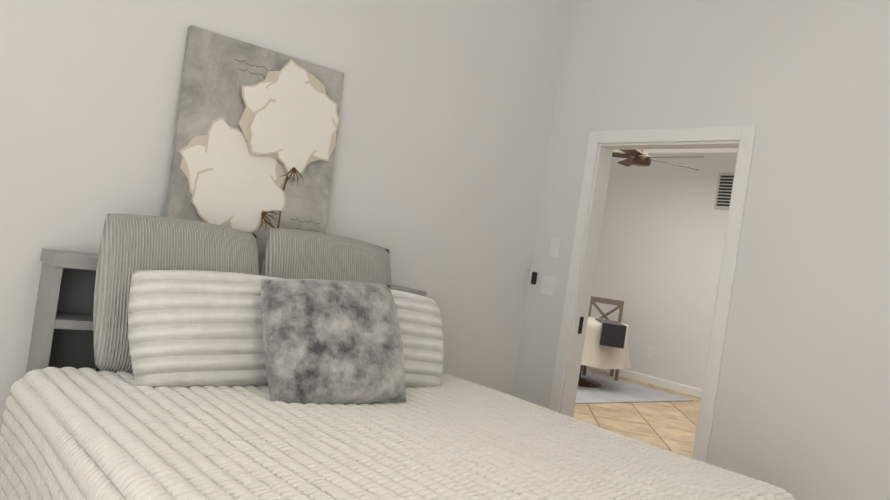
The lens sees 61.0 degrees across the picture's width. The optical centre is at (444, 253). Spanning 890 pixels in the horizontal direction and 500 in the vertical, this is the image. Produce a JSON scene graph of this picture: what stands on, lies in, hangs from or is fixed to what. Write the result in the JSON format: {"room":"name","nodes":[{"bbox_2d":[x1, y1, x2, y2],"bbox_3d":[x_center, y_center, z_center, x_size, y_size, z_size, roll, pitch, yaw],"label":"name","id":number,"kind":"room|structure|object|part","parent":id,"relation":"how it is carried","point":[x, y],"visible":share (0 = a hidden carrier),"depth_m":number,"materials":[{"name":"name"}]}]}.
{"room":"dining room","nodes":[
{"label":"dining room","id":0,"kind":"room"},
{"bbox_2d":[0,0,570,434],"bbox_3d":[-1.358,-0.505,3.111,5.230,3.160,0.115,8,0,-40],"label":"wall","id":1,"kind":"structure","parent":0,"point":[447,109],"depth_m":3.80,"materials":[{"name":"paint"}]},
{"bbox_2d":[165,25,343,272],"bbox_3d":[-0.827,-0.417,3.386,0.760,1.000,0.073,8,-4,-40],"label":"picture","id":2,"kind":"object","parent":1,"relation":"attached to","point":[255,140],"visible":0.96,"depth_m":3.35,"materials":[{"name":"white paint"}]},
{"bbox_2d":[573,367,700,458],"bbox_3d":[0.381,1.400,4.761,10.415,0.100,9.115,8,0,-40],"label":"floor","id":3,"kind":"structure","parent":0,"point":[670,426],"depth_m":7.10,"materials":[{"name":"tile"}]},
{"bbox_2d":[0,214,795,499],"bbox_3d":[-0.217,0.610,2.644,2.115,1.290,2.252,8,0,-40],"label":"bed","id":4,"kind":"object","parent":3,"relation":"on","point":[170,358],"visible":1,"depth_m":2.63,"materials":[{"name":"white fabric"}]},
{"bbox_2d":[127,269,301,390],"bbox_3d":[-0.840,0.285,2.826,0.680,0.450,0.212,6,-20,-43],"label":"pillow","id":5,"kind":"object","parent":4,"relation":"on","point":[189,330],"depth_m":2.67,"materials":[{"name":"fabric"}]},
{"bbox_3d":[-0.905,0.619,3.407,1.756,1.070,0.211,8,0,-40],"label":"headboard","id":6,"kind":"part","parent":4,"relation":"part of","materials":[{"name":"grey"}]},
{"bbox_2d":[0,366,795,499],"bbox_3d":[-0.151,0.919,2.514,2.119,0.680,1.913,8,0,-40],"label":"comforter","id":7,"kind":"object","parent":4,"relation":"on","point":[101,432],"depth_m":2.27,"materials":[{"name":"white fabric"}]},
{"bbox_2d":[575,370,693,403],"bbox_3d":[1.289,1.473,8.914,2.300,0.013,2.300,8,0,-40],"label":"area rug","id":8,"kind":"object","parent":3,"relation":"on","point":[610,390],"visible":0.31,"depth_m":8.53,"materials":[{"name":"white fabric"}]},
{"bbox_2d":[582,296,623,380],"bbox_3d":[2.023,1.076,9.640,0.440,0.986,0.430,8,0,4],"label":"dining chair","id":9,"kind":"object","parent":8,"relation":"on","point":[619,304],"visible":0.5,"depth_m":9.82,"materials":[{"name":"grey wood"}]},
{"bbox_2d":[578,317,630,387],"bbox_3d":[1.597,1.126,8.776,1.196,0.764,1.266,8,0,-40],"label":"dining table","id":10,"kind":"object","parent":8,"relation":"on","point":[605,344],"visible":0.52,"depth_m":8.30,"materials":[{"name":"white fabric"}]},
{"bbox_2d":[595,318,626,348],"bbox_3d":[1.857,0.903,8.560,0.639,0.246,0.649,8,0,-40],"label":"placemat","id":11,"kind":"object","parent":10,"relation":"on","point":[609,334],"depth_m":8.24,"materials":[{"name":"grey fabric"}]},
{"bbox_2d":[590,152,737,388],"bbox_3d":[4.413,0.429,7.901,0.115,3.000,9.015,8,0,-40],"label":"wall","id":12,"kind":"structure","parent":0,"point":[660,249],"depth_m":9.73,"materials":[{"name":"paint"}]},
{"bbox_2d":[587,366,701,397],"bbox_3d":[4.146,1.855,7.867,0.013,0.100,8.800,8,0,-40],"label":"baseboard","id":13,"kind":"structure","parent":12,"relation":"attached to","point":[677,387],"depth_m":9.61,"materials":[{"name":"white wood"}]},
{"bbox_2d":[647,347,652,356],"bbox_3d":[2.648,1.277,9.750,0.008,0.118,0.072,8,0,-40],"label":"electrical outlet","id":14,"kind":"object","parent":12,"relation":"attached to","point":[650,351],"visible":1,"depth_m":9.75,"materials":[{"name":"white plastic"}]},
{"bbox_2d":[714,172,733,209],"bbox_3d":[3.465,-0.749,9.132,0.014,0.450,0.400,8,0,-40],"label":"air vent","id":15,"kind":"object","parent":12,"relation":"in","point":[724,191],"visible":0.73,"depth_m":9.20,"materials":[{"name":"grey metal"}]},
{"bbox_2d":[613,148,737,152],"bbox_3d":[2.785,-1.378,6.336,5.000,0.100,9.015,8,0,-40],"label":"ceiling","id":16,"kind":"structure","parent":0,"point":[717,150],"depth_m":9.53,"materials":[{"name":"paint"}]},
{"bbox_2d":[612,149,703,169],"bbox_3d":[1.889,-1.133,7.017,1.216,0.630,1.162,8,0,-40],"label":"ceiling fan","id":17,"kind":"object","parent":16,"relation":"hanging from","point":[641,157],"visible":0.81,"depth_m":7.00,"materials":[{"name":"brown wood"}]},
{"bbox_2d":[512,0,889,499],"bbox_3d":[2.051,0.002,2.971,0.115,3.160,4.515,8,0,-40],"label":"wall","id":18,"kind":"structure","parent":0,"point":[802,409],"depth_m":3.49,"materials":[{"name":"paint"}]},
{"bbox_2d":[531,272,536,283],"bbox_3d":[0.546,0.153,4.628,0.016,0.075,0.032,8,0,-40],"label":"light switch","id":19,"kind":"object","parent":18,"relation":"attached to","point":[534,278],"visible":0.96,"depth_m":4.62,"materials":[{"name":"black plastic"}]},
{"bbox_2d":[541,275,557,296],"bbox_3d":[0.623,0.198,4.533,0.008,0.118,0.116,8,0,-40],"label":"light switch","id":20,"kind":"object","parent":18,"relation":"attached to","point":[549,285],"visible":1,"depth_m":4.53,"materials":[{"name":"white plastic"}]},
{"bbox_2d":[549,237,560,257],"bbox_3d":[0.660,-0.035,4.531,0.008,0.118,0.072,8,0,-40],"label":"light switch","id":21,"kind":"object","parent":18,"relation":"attached to","point":[555,247],"visible":1,"depth_m":4.53,"materials":[{"name":"white plastic"}]},
{"bbox_2d":[578,317,583,333],"bbox_3d":[0.790,0.420,4.397,0.030,0.100,0.003,8,0,-40],"label":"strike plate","id":22,"kind":"object","parent":18,"relation":"attached to","point":[580,325],"visible":1,"depth_m":4.39,"materials":[{"name":"black plastic"}]},
{"bbox_2d":[549,126,756,462],"bbox_3d":[1.062,0.387,4.062,0.133,2.105,1.020,8,0,-40],"label":"door frame","id":23,"kind":"structure","parent":18,"relation":"attached to","point":[745,136],"depth_m":4.20,"materials":[{"name":"white wood"}]}
]}

